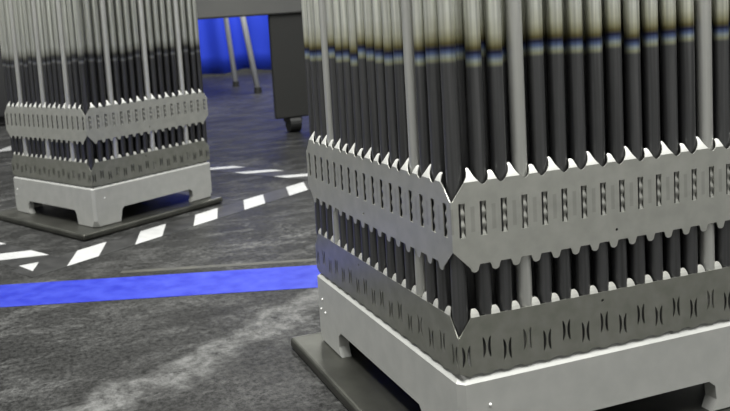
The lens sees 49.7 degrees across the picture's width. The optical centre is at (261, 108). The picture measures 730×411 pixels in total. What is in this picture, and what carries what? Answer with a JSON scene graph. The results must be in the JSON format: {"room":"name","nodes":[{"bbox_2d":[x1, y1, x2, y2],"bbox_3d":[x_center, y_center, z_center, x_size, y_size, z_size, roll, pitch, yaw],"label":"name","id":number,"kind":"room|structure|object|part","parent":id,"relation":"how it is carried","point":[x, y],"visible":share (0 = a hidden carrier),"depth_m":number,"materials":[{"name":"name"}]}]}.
{"room":"industrial plant","nodes":[
{"label":"industrial plant","id":0,"kind":"room"},
{"bbox_2d":[0,68,348,410],"bbox_3d":[0.333,-0.038,3.088,12.000,0.080,13.000,-6,6,-17],"label":"floor","id":1,"kind":"structure","parent":0,"point":[225,351],"depth_m":0.72,"materials":[{"name":"concrete"}]},
{"bbox_2d":[0,46,6,125],"bbox_3d":[-1.237,-0.477,2.666,1.150,1.100,0.520,-6,6,-17],"label":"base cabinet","id":2,"kind":"object","parent":1,"relation":"on","point":[3,104],"visible":0.1,"depth_m":2.57,"materials":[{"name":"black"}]},
{"bbox_2d":[0,145,10,151],"bbox_3d":[-0.724,0.110,1.973,0.420,0.001,0.110,-6,6,-17],"label":"tape","id":3,"kind":"object","parent":1,"relation":"on","point":[2,148],"visible":0.12,"depth_m":1.99,"materials":[{"name":"white plastic"}]},
{"bbox_2d":[0,242,56,270],"bbox_3d":[-0.381,0.180,1.028,0.368,0.001,0.052,1,8,42],"label":"tape","id":4,"kind":"object","parent":1,"relation":"on","point":[10,255],"visible":1,"depth_m":0.95,"materials":[{"name":"white plastic"}]},
{"bbox_2d":[0,191,221,240],"bbox_3d":[-0.232,0.150,1.173,0.250,0.009,0.244,2,8,45],"label":"plate","id":5,"kind":"object","parent":1,"relation":"on","point":[48,218],"visible":0.66,"depth_m":1.11,"materials":[{"name":"metal"}]},
{"bbox_2d":[0,0,211,226],"bbox_3d":[-0.294,-0.848,1.079,0.214,2.000,0.214,1,8,44],"label":"nuclear fuel assembly","id":6,"kind":"object","parent":5,"relation":"on","point":[106,111],"visible":1,"depth_m":1.08,"materials":[{"name":"metal"}]},
{"bbox_3d":[-0.439,-0.866,1.074,0.008,1.942,0.008,-8,7,-34],"label":"fuel rod","id":7,"kind":"part","parent":6,"relation":"part of","materials":[{"name":"grey metal"}]},
{"bbox_3d":[-0.431,-0.866,1.067,0.008,1.942,0.008,-4,6,-3],"label":"fuel rod","id":8,"kind":"part","parent":6,"relation":"part of","materials":[{"name":"grey metal"}]},
{"bbox_3d":[-0.422,-0.866,1.058,0.008,1.942,0.008,-5,6,-7],"label":"fuel rod","id":9,"kind":"part","parent":6,"relation":"part of","materials":[{"name":"grey metal"}]},
{"bbox_3d":[-0.413,-0.865,1.049,0.008,1.942,0.008,-5,6,-13],"label":"bright rod","id":10,"kind":"part","parent":6,"relation":"part of","materials":[{"name":"silver metal"}]},
{"bbox_3d":[-0.404,-0.865,1.040,0.008,1.942,0.008,-8,7,-33],"label":"fuel rod","id":11,"kind":"part","parent":6,"relation":"part of","materials":[{"name":"grey metal"}]},
{"bbox_3d":[-0.395,-0.865,1.032,0.008,1.942,0.008,-5,6,-11],"label":"fuel rod","id":12,"kind":"part","parent":6,"relation":"part of","materials":[{"name":"grey metal"}]},
{"bbox_3d":[-0.385,-0.865,1.023,0.008,1.942,0.008,-5,6,-9],"label":"fuel rod","id":13,"kind":"part","parent":6,"relation":"part of","materials":[{"name":"grey metal"}]},
{"bbox_3d":[-0.376,-0.865,1.014,0.008,1.942,0.008,-1,7,32],"label":"fuel rod","id":14,"kind":"part","parent":6,"relation":"part of","materials":[{"name":"grey metal"}]},
{"bbox_3d":[-0.367,-0.864,1.006,0.008,1.942,0.008,-6,6,-17],"label":"bright rod","id":15,"kind":"part","parent":6,"relation":"part of","materials":[{"name":"silver metal"}]},
{"bbox_3d":[-0.358,-0.864,0.997,0.008,1.942,0.008,-2,6,18],"label":"fuel rod","id":16,"kind":"part","parent":6,"relation":"part of","materials":[{"name":"grey metal"}]},
{"bbox_3d":[-0.349,-0.864,0.988,0.008,1.942,0.008,-9,8,-42],"label":"fuel rod","id":17,"kind":"part","parent":6,"relation":"part of","materials":[{"name":"grey metal"}]},
{"bbox_3d":[-0.340,-0.864,0.979,0.008,1.942,0.008,-2,6,18],"label":"fuel rod","id":18,"kind":"part","parent":6,"relation":"part of","materials":[{"name":"grey metal"}]},
{"bbox_3d":[-0.331,-0.863,0.971,0.008,1.942,0.008,-7,6,-25],"label":"fuel rod","id":19,"kind":"part","parent":6,"relation":"part of","materials":[{"name":"grey metal"}]},
{"bbox_3d":[-0.322,-0.863,0.962,0.008,1.942,0.008,-4,6,0],"label":"bright rod","id":20,"kind":"part","parent":6,"relation":"part of","materials":[{"name":"silver metal"}]},
{"bbox_3d":[-0.313,-0.863,0.953,0.008,1.942,0.008,-5,6,-5],"label":"fuel rod","id":21,"kind":"part","parent":6,"relation":"part of","materials":[{"name":"grey metal"}]},
{"bbox_3d":[-0.304,-0.863,0.944,0.008,1.942,0.008,-3,6,12],"label":"fuel rod","id":22,"kind":"part","parent":6,"relation":"part of","materials":[{"name":"grey metal"}]},
{"bbox_3d":[-0.293,-0.862,0.934,0.008,1.942,0.008,-7,6,-25],"label":"fuel rod","id":23,"kind":"part","parent":6,"relation":"part of","materials":[{"name":"grey metal"}]},
{"bbox_3d":[-0.293,-0.865,0.955,0.008,1.942,0.008,-7,7,-28],"label":"fuel rod","id":24,"kind":"part","parent":6,"relation":"part of","materials":[{"name":"grey metal"}]},
{"bbox_3d":[-0.283,-0.864,0.945,0.008,1.942,0.008,-8,7,-35],"label":"fuel rod","id":25,"kind":"part","parent":6,"relation":"part of","materials":[{"name":"grey metal"}]},
{"bbox_3d":[-0.285,-0.866,0.964,0.008,1.942,0.008,-4,6,0],"label":"fuel rod","id":26,"kind":"part","parent":6,"relation":"part of","materials":[{"name":"grey metal"}]},
{"bbox_3d":[-0.274,-0.866,0.954,0.008,1.942,0.008,-3,6,15],"label":"fuel rod","id":27,"kind":"part","parent":6,"relation":"part of","materials":[{"name":"grey metal"}]},
{"bbox_3d":[-0.276,-0.868,0.973,0.008,1.942,0.008,-6,6,-16],"label":"fuel rod","id":28,"kind":"part","parent":6,"relation":"part of","materials":[{"name":"grey metal"}]},
{"bbox_3d":[-0.266,-0.867,0.963,0.008,1.942,0.008,-5,6,-9],"label":"bright rod","id":29,"kind":"part","parent":6,"relation":"part of","materials":[{"name":"silver metal"}]},
{"bbox_3d":[-0.267,-0.869,0.982,0.008,1.942,0.008,-1,6,25],"label":"fuel rod","id":30,"kind":"part","parent":6,"relation":"part of","materials":[{"name":"grey metal"}]},
{"bbox_3d":[-0.268,-0.871,1.000,0.008,1.942,0.008,1,8,44],"label":"fuel rod","id":31,"kind":"part","parent":6,"relation":"part of","materials":[{"name":"grey metal"}]},
{"bbox_3d":[-0.257,-0.869,0.972,0.008,1.942,0.008,-3,6,12],"label":"fuel rod","id":32,"kind":"part","parent":6,"relation":"part of","materials":[{"name":"grey metal"}]},
{"bbox_3d":[-0.259,-0.871,0.991,0.008,1.942,0.008,0,7,37],"label":"fuel rod","id":33,"kind":"part","parent":6,"relation":"part of","materials":[{"name":"metal"}]},
{"bbox_3d":[-0.259,-0.872,1.009,0.008,1.942,0.008,-3,6,15],"label":"fuel rod","id":34,"kind":"part","parent":6,"relation":"part of","materials":[{"name":"grey metal"}]},
{"bbox_3d":[-0.248,-0.870,0.981,0.008,1.942,0.008,-3,6,9],"label":"fuel rod","id":35,"kind":"part","parent":6,"relation":"part of","materials":[{"name":"grey metal"}]},
{"bbox_3d":[-0.250,-0.872,1.000,0.008,1.942,0.008,-3,6,11],"label":"fuel rod","id":36,"kind":"part","parent":6,"relation":"part of","materials":[{"name":"black metal"}]},
{"bbox_3d":[-0.250,-0.874,1.018,0.008,1.942,0.008,-1,7,29],"label":"fuel rod","id":37,"kind":"part","parent":6,"relation":"part of","materials":[{"name":"grey metal"}]},
{"bbox_3d":[-0.239,-0.872,0.990,0.008,1.942,0.008,-9,7,-39],"label":"fuel rod","id":38,"kind":"part","parent":6,"relation":"part of","materials":[{"name":"grey metal"}]},
{"bbox_3d":[-0.241,-0.874,1.009,0.008,1.942,0.008,-9,8,-43],"label":"fuel rod","id":39,"kind":"part","parent":6,"relation":"part of","materials":[{"name":"black metal"}]},
{"bbox_3d":[-0.242,-0.875,1.026,0.008,1.942,0.008,1,8,42],"label":"fuel rod","id":40,"kind":"part","parent":6,"relation":"part of","materials":[{"name":"metal"}]},
{"bbox_3d":[-0.231,-0.873,0.999,0.008,1.942,0.008,0,7,33],"label":"fuel rod","id":41,"kind":"part","parent":6,"relation":"part of","materials":[{"name":"grey metal"}]},
{"bbox_3d":[-0.233,-0.875,1.018,0.008,1.942,0.008,-7,6,-28],"label":"fuel rod","id":42,"kind":"part","parent":6,"relation":"part of","materials":[{"name":"grey metal"}]},
{"bbox_3d":[-0.233,-0.877,1.036,0.008,1.942,0.008,-9,7,-40],"label":"fuel rod","id":43,"kind":"part","parent":6,"relation":"part of","materials":[{"name":"grey metal"}]},
{"bbox_3d":[-0.222,-0.875,1.008,0.008,1.942,0.008,1,8,43],"label":"bright rod","id":44,"kind":"part","parent":6,"relation":"part of","materials":[{"name":"silver metal"}]},
{"bbox_3d":[-0.224,-0.878,1.044,0.008,1.942,0.008,-5,6,-7],"label":"fuel rod","id":45,"kind":"part","parent":6,"relation":"part of","materials":[{"name":"grey metal"}]},
{"bbox_3d":[-0.224,-0.877,1.027,0.008,1.942,0.008,-2,6,17],"label":"fuel rod","id":46,"kind":"part","parent":6,"relation":"part of","materials":[{"name":"grey metal"}]},
{"bbox_3d":[-0.213,-0.876,1.016,0.008,1.942,0.008,-5,6,-6],"label":"fuel rod","id":47,"kind":"part","parent":6,"relation":"part of","materials":[{"name":"grey metal"}]},
{"bbox_3d":[-0.216,-0.880,1.054,0.008,1.942,0.008,1,8,43],"label":"fuel rod","id":48,"kind":"part","parent":6,"relation":"part of","materials":[{"name":"grey metal"}]},
{"bbox_3d":[-0.215,-0.878,1.036,0.008,1.942,0.008,-3,6,14],"label":"fuel rod","id":49,"kind":"part","parent":6,"relation":"part of","materials":[{"name":"grey metal"}]},
{"bbox_3d":[-0.205,-0.878,1.026,0.008,1.942,0.008,-2,6,17],"label":"fuel rod","id":50,"kind":"part","parent":6,"relation":"part of","materials":[{"name":"grey metal"}]},
{"bbox_3d":[-0.206,-0.880,1.045,0.008,1.942,0.008,2,8,45],"label":"fuel rod","id":51,"kind":"part","parent":6,"relation":"part of","materials":[{"name":"grey metal"}]},
{"bbox_3d":[-0.207,-0.881,1.062,0.008,1.942,0.008,-4,6,2],"label":"fuel rod","id":52,"kind":"part","parent":6,"relation":"part of","materials":[{"name":"grey metal"}]},
{"bbox_3d":[-0.196,-0.879,1.034,0.008,1.942,0.008,-1,6,27],"label":"fuel rod","id":53,"kind":"part","parent":6,"relation":"part of","materials":[{"name":"grey metal"}]},
{"bbox_3d":[-0.198,-0.883,1.071,0.008,1.942,0.008,-8,7,-33],"label":"fuel rod","id":54,"kind":"part","parent":6,"relation":"part of","materials":[{"name":"grey metal"}]},
{"bbox_3d":[-0.187,-0.881,1.044,0.008,1.942,0.008,-6,6,-22],"label":"fuel rod","id":55,"kind":"part","parent":6,"relation":"part of","materials":[{"name":"grey metal"}]},
{"bbox_3d":[-0.190,-0.885,1.080,0.008,1.942,0.008,0,7,35],"label":"fuel rod","id":56,"kind":"part","parent":6,"relation":"part of","materials":[{"name":"grey metal"}]},
{"bbox_3d":[-0.178,-0.883,1.052,0.008,1.942,0.008,0,7,38],"label":"bright rod","id":57,"kind":"part","parent":6,"relation":"part of","materials":[{"name":"silver metal"}]},
{"bbox_3d":[-0.181,-0.886,1.089,0.008,1.942,0.008,-2,6,20],"label":"fuel rod","id":58,"kind":"part","parent":6,"relation":"part of","materials":[{"name":"grey metal"}]},
{"bbox_3d":[-0.170,-0.884,1.061,0.008,1.942,0.008,-3,6,15],"label":"fuel rod","id":59,"kind":"part","parent":6,"relation":"part of","materials":[{"name":"grey metal"}]},
{"bbox_3d":[-0.164,-0.887,1.088,0.008,1.942,0.008,0,7,35],"label":"fuel rod","id":60,"kind":"part","parent":6,"relation":"part of","materials":[{"name":"grey metal"}]},
{"bbox_3d":[-0.161,-0.886,1.070,0.008,1.942,0.008,-5,6,-6],"label":"fuel rod","id":61,"kind":"part","parent":6,"relation":"part of","materials":[{"name":"grey metal"}]},
{"bbox_3d":[-0.154,-0.887,1.078,0.008,1.942,0.008,-6,6,-20],"label":"fuel rod","id":62,"kind":"part","parent":6,"relation":"part of","materials":[{"name":"grey metal"}]},
{"bbox_2d":[0,265,319,306],"bbox_3d":[0.090,0.170,0.797,1.700,0.001,0.072,-4,6,2],"label":"tape","id":63,"kind":"object","parent":1,"relation":"on","point":[294,277],"visible":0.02,"depth_m":0.80,"materials":[{"name":"blue plastic"}]},
{"bbox_2d":[11,181,309,277],"bbox_3d":[-0.084,0.153,1.084,0.048,0.001,0.560,1,8,42],"label":"tape","id":64,"kind":"object","parent":1,"relation":"on","point":[56,263],"visible":0.94,"depth_m":1.02,"materials":[{"name":"white plastic"}]},
{"bbox_2d":[121,258,315,272],"bbox_3d":[0.293,0.150,0.847,0.900,0.001,0.009,-4,6,2],"label":"residue","id":65,"kind":"object","parent":1,"relation":"on","point":[314,259],"visible":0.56,"depth_m":0.86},
{"bbox_2d":[198,15,270,73],"bbox_3d":[0.291,-0.883,4.625,2.100,1.304,0.119,-4,6,0],"label":"curtain","id":66,"kind":"object","parent":1,"relation":"on","point":[214,53],"visible":0.13,"depth_m":4.67,"materials":[{"name":"blue fabric"}]},
{"bbox_2d":[223,17,261,93],"bbox_3d":[-0.366,-0.450,3.532,0.600,0.750,0.983,-6,6,-17],"label":"table","id":67,"kind":"object","parent":1,"relation":"on","point":[257,89],"visible":0.41,"depth_m":3.17,"materials":[{"name":"paint"}]},
{"bbox_3d":[-0.175,-0.467,3.649,0.024,0.711,0.118,-8,7,-37],"label":"leg","id":68,"kind":"part","parent":67,"relation":"part of","materials":[{"name":"silver metal"}]},
{"bbox_3d":[-0.088,-0.425,3.171,0.142,0.712,0.024,0,7,38],"label":"leg","id":69,"kind":"part","parent":67,"relation":"part of","materials":[{"name":"silver metal"}]},
{"bbox_2d":[196,0,308,131],"bbox_3d":[-0.126,-0.255,1.918,1.760,0.650,0.290,-6,6,-17],"label":"desk","id":70,"kind":"object","parent":1,"relation":"on","point":[285,25],"visible":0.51,"depth_m":1.87,"materials":[{"name":"paint"}]},
{"bbox_3d":[0.148,-0.111,1.908,0.260,0.251,0.014,-6,6,-17],"label":"box leg","id":71,"kind":"part","parent":70,"relation":"part of","materials":[{"name":"black paint"}]},
{"bbox_2d":[210,164,307,179],"bbox_3d":[-0.028,0.115,1.429,0.400,0.001,0.051,1,8,42],"label":"tape","id":72,"kind":"object","parent":1,"relation":"on","point":[213,167],"visible":0.64,"depth_m":1.40,"materials":[{"name":"white plastic"}]},
{"bbox_2d":[291,332,729,410],"bbox_3d":[0.181,0.184,0.543,0.256,0.009,0.248,-6,6,-17],"label":"plate","id":73,"kind":"object","parent":1,"relation":"on","point":[355,380],"visible":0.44,"depth_m":0.53,"materials":[{"name":"metal"}]},
{"bbox_2d":[301,0,729,410],"bbox_3d":[0.107,-0.813,0.447,0.214,2.000,0.214,-6,6,-17],"label":"nuclear fuel assembly","id":74,"kind":"object","parent":73,"relation":"on","point":[520,205],"visible":1,"depth_m":0.44,"materials":[{"name":"metal"}]},
{"bbox_3d":[-0.021,-0.839,0.512,0.008,1.942,0.008,-1,6,27],"label":"fuel rod","id":75,"kind":"part","parent":74,"relation":"part of","materials":[{"name":"black metal"}]},
{"bbox_3d":[-0.018,-0.838,0.502,0.008,1.942,0.008,-5,6,-7],"label":"fuel rod","id":76,"kind":"part","parent":74,"relation":"part of","materials":[{"name":"black metal"}]},
{"bbox_3d":[-0.014,-0.837,0.490,0.008,1.942,0.008,-1,7,29],"label":"fuel rod","id":77,"kind":"part","parent":74,"relation":"part of","materials":[{"name":"metal"}]},
{"bbox_3d":[-0.010,-0.836,0.478,0.008,1.942,0.008,-10,8,-44],"label":"bright rod","id":78,"kind":"part","parent":74,"relation":"part of","materials":[{"name":"silver metal"}]},
{"bbox_3d":[-0.006,-0.835,0.466,0.008,1.942,0.008,-3,6,11],"label":"fuel rod","id":79,"kind":"part","parent":74,"relation":"part of","materials":[{"name":"metal"}]},
{"bbox_3d":[-0.003,-0.834,0.454,0.008,1.942,0.008,1,8,40],"label":"fuel rod","id":80,"kind":"part","parent":74,"relation":"part of","materials":[{"name":"metal"}]},
{"bbox_3d":[0.001,-0.833,0.442,0.008,1.942,0.008,-9,8,-42],"label":"fuel rod","id":81,"kind":"part","parent":74,"relation":"part of","materials":[{"name":"black metal"}]},
{"bbox_3d":[0.004,-0.833,0.430,0.008,1.942,0.008,-3,6,7],"label":"fuel rod","id":82,"kind":"part","parent":74,"relation":"part of","materials":[{"name":"black metal"}]},
{"bbox_3d":[0.008,-0.832,0.418,0.008,1.942,0.008,-7,7,-30],"label":"fuel rod","id":83,"kind":"part","parent":74,"relation":"part of","materials":[{"name":"metal"}]},
{"bbox_3d":[0.012,-0.831,0.406,0.008,1.942,0.008,-6,6,-19],"label":"fuel rod","id":84,"kind":"part","parent":74,"relation":"part of","materials":[{"name":"black metal"}]},
{"bbox_3d":[0.016,-0.830,0.394,0.008,1.942,0.008,-9,7,-37],"label":"fuel rod","id":85,"kind":"part","parent":74,"relation":"part of","materials":[{"name":"metal"}]},
{"bbox_3d":[0.019,-0.829,0.382,0.008,1.942,0.008,-1,7,32],"label":"fuel rod","id":86,"kind":"part","parent":74,"relation":"part of","materials":[{"name":"black metal"}]},
{"bbox_3d":[0.023,-0.828,0.370,0.008,1.942,0.008,-7,7,-29],"label":"fuel rod","id":87,"kind":"part","parent":74,"relation":"part of","materials":[{"name":"black metal"}]},
{"bbox_3d":[0.027,-0.827,0.358,0.008,1.942,0.008,-9,8,-42],"label":"bright rod","id":88,"kind":"part","parent":74,"relation":"part of","materials":[{"name":"silver metal"}]},
{"bbox_3d":[0.030,-0.826,0.346,0.008,1.942,0.008,-2,6,19],"label":"fuel rod","id":89,"kind":"part","parent":74,"relation":"part of","materials":[{"name":"metal"}]},
{"bbox_3d":[0.034,-0.825,0.334,0.008,1.942,0.008,-2,6,19],"label":"fuel rod","id":90,"kind":"part","parent":74,"relation":"part of","materials":[{"name":"metal"}]},
{"bbox_3d":[0.038,-0.824,0.320,0.008,1.942,0.008,-9,8,-43],"label":"fuel rod","id":91,"kind":"part","parent":74,"relation":"part of","materials":[{"name":"black metal"}]},
{"bbox_3d":[0.048,-0.826,0.338,0.008,1.942,0.008,-10,8,-44],"label":"fuel rod","id":92,"kind":"part","parent":74,"relation":"part of","materials":[{"name":"black metal"}]},
{"bbox_3d":[0.052,-0.825,0.324,0.008,1.942,0.008,-4,6,2],"label":"fuel rod","id":93,"kind":"part","parent":74,"relation":"part of","materials":[{"name":"black metal"}]},
{"bbox_3d":[0.060,-0.828,0.341,0.008,1.942,0.008,-4,6,-1],"label":"fuel rod","id":94,"kind":"part","parent":74,"relation":"part of","materials":[{"name":"black metal"}]},
{"bbox_3d":[0.065,-0.827,0.327,0.008,1.942,0.008,-9,7,-38],"label":"fuel rod","id":95,"kind":"part","parent":74,"relation":"part of","materials":[{"name":"black metal"}]},
{"bbox_3d":[0.072,-0.829,0.345,0.008,1.942,0.008,-3,6,13],"label":"fuel rod","id":96,"kind":"part","parent":74,"relation":"part of","materials":[{"name":"metal"}]},
{"bbox_3d":[0.081,-0.831,0.361,0.008,1.942,0.008,-9,7,-38],"label":"fuel rod","id":97,"kind":"part","parent":74,"relation":"part of","materials":[{"name":"black metal"}]},
{"bbox_3d":[0.076,-0.828,0.331,0.008,1.942,0.008,-1,7,31],"label":"bright rod","id":98,"kind":"part","parent":74,"relation":"part of","materials":[{"name":"silver metal"}]},
{"bbox_3d":[0.084,-0.830,0.349,0.008,1.942,0.008,-3,6,14],"label":"fuel rod","id":99,"kind":"part","parent":74,"relation":"part of","materials":[{"name":"grey metal"}]},
{"bbox_3d":[0.092,-0.832,0.364,0.008,1.942,0.008,-1,7,30],"label":"fuel rod","id":100,"kind":"part","parent":74,"relation":"part of","materials":[{"name":"black metal"}]},
{"bbox_3d":[0.088,-0.829,0.335,0.008,1.942,0.008,-5,6,-7],"label":"fuel rod","id":101,"kind":"part","parent":74,"relation":"part of","materials":[{"name":"black metal"}]},
{"bbox_3d":[0.096,-0.831,0.352,0.008,1.942,0.008,-2,6,23],"label":"fuel rod","id":102,"kind":"part","parent":74,"relation":"part of","materials":[{"name":"black metal"}]},
{"bbox_3d":[0.104,-0.834,0.368,0.008,1.942,0.008,1,8,41],"label":"fuel rod","id":103,"kind":"part","parent":74,"relation":"part of","materials":[{"name":"black metal"}]},
{"bbox_3d":[0.101,-0.830,0.338,0.008,1.942,0.008,-6,6,-16],"label":"fuel rod","id":104,"kind":"part","parent":74,"relation":"part of","materials":[{"name":"black metal"}]},
{"bbox_3d":[0.108,-0.833,0.356,0.008,1.942,0.008,-5,6,-11],"label":"fuel rod","id":105,"kind":"part","parent":74,"relation":"part of","materials":[{"name":"black metal"}]},
{"bbox_3d":[0.117,-0.835,0.371,0.008,1.942,0.008,-2,6,20],"label":"fuel rod","id":106,"kind":"part","parent":74,"relation":"part of","materials":[{"name":"black metal"}]},
{"bbox_3d":[0.113,-0.831,0.342,0.008,1.942,0.008,-5,6,-11],"label":"fuel rod","id":107,"kind":"part","parent":74,"relation":"part of","materials":[{"name":"metal"}]},
{"bbox_3d":[0.120,-0.834,0.359,0.008,1.942,0.008,-2,6,22],"label":"fuel rod","id":108,"kind":"part","parent":74,"relation":"part of","materials":[{"name":"black metal"}]},
{"bbox_3d":[0.129,-0.836,0.375,0.008,1.942,0.008,-6,6,-17],"label":"fuel rod","id":109,"kind":"part","parent":74,"relation":"part of","materials":[{"name":"black metal"}]},
{"bbox_3d":[0.124,-0.833,0.345,0.008,1.942,0.008,-8,7,-34],"label":"fuel rod","id":110,"kind":"part","parent":74,"relation":"part of","materials":[{"name":"black metal"}]},
{"bbox_3d":[0.141,-0.837,0.379,0.008,1.942,0.008,-2,6,21],"label":"fuel rod","id":111,"kind":"part","parent":74,"relation":"part of","materials":[{"name":"black metal"}]},
{"bbox_3d":[0.144,-0.836,0.367,0.008,1.942,0.008,-7,6,-27],"label":"fuel rod","id":112,"kind":"part","parent":74,"relation":"part of","materials":[{"name":"black metal"}]},
{"bbox_3d":[0.149,-0.839,0.394,0.008,1.942,0.008,-8,7,-36],"label":"fuel rod","id":113,"kind":"part","parent":74,"relation":"part of","materials":[{"name":"black metal"}]},
{"bbox_3d":[0.137,-0.834,0.349,0.008,1.942,0.008,0,7,32],"label":"fuel rod","id":114,"kind":"part","parent":74,"relation":"part of","materials":[{"name":"metal"}]},
{"bbox_3d":[0.153,-0.838,0.382,0.008,1.942,0.008,0,7,36],"label":"fuel rod","id":115,"kind":"part","parent":74,"relation":"part of","materials":[{"name":"metal"}]},
{"bbox_3d":[0.161,-0.841,0.398,0.008,1.942,0.008,-5,6,-6],"label":"fuel rod","id":116,"kind":"part","parent":74,"relation":"part of","materials":[{"name":"metal"}]},
{"bbox_3d":[0.156,-0.837,0.370,0.008,1.942,0.008,-5,6,-11],"label":"fuel rod","id":117,"kind":"part","parent":74,"relation":"part of","materials":[{"name":"metal"}]},
{"bbox_3d":[0.149,-0.835,0.352,0.008,1.942,0.008,-4,6,1],"label":"fuel rod","id":118,"kind":"part","parent":74,"relation":"part of","materials":[{"name":"metal"}]},
{"bbox_3d":[0.173,-0.842,0.401,0.008,1.942,0.008,-7,7,-30],"label":"fuel rod","id":119,"kind":"part","parent":74,"relation":"part of","materials":[{"name":"black metal"}]},
{"bbox_3d":[0.168,-0.839,0.374,0.008,1.942,0.008,-4,6,0],"label":"fuel rod","id":120,"kind":"part","parent":74,"relation":"part of","materials":[{"name":"black metal"}]},
{"bbox_3d":[0.161,-0.836,0.356,0.008,1.942,0.008,-9,7,-38],"label":"fuel rod","id":121,"kind":"part","parent":74,"relation":"part of","materials":[{"name":"metal"}]},
{"bbox_3d":[0.180,-0.840,0.377,0.008,1.942,0.008,-5,6,-9],"label":"fuel rod","id":122,"kind":"part","parent":74,"relation":"part of","materials":[{"name":"black metal"}]},
{"bbox_3d":[0.173,-0.838,0.360,0.008,1.942,0.008,-5,6,-12],"label":"fuel rod","id":123,"kind":"part","parent":74,"relation":"part of","materials":[{"name":"black metal"}]},
{"bbox_3d":[0.192,-0.841,0.381,0.008,1.942,0.008,-5,6,-9],"label":"fuel rod","id":124,"kind":"part","parent":74,"relation":"part of","materials":[{"name":"black metal"}]},
{"bbox_3d":[0.185,-0.839,0.363,0.008,1.942,0.008,-6,6,-16],"label":"fuel rod","id":125,"kind":"part","parent":74,"relation":"part of","materials":[{"name":"black metal"}]},
{"bbox_3d":[0.204,-0.842,0.385,0.008,1.942,0.008,1,8,42],"label":"fuel rod","id":126,"kind":"part","parent":74,"relation":"part of","materials":[{"name":"black metal"}]},
{"bbox_3d":[0.197,-0.840,0.367,0.008,1.942,0.008,-10,8,-44],"label":"bright rod","id":127,"kind":"part","parent":74,"relation":"part of","materials":[{"name":"silver metal"}]},
{"bbox_3d":[0.216,-0.844,0.388,0.008,1.942,0.008,-6,6,-18],"label":"fuel rod","id":128,"kind":"part","parent":74,"relation":"part of","materials":[{"name":"black metal"}]},
{"bbox_3d":[0.209,-0.841,0.370,0.008,1.942,0.008,-5,6,-13],"label":"fuel rod","id":129,"kind":"part","parent":74,"relation":"part of","materials":[{"name":"black metal"}]},
{"bbox_3d":[0.227,-0.845,0.391,0.008,1.942,0.008,-6,6,-20],"label":"fuel rod","id":130,"kind":"part","parent":74,"relation":"part of","materials":[{"name":"black metal"}]}
]}

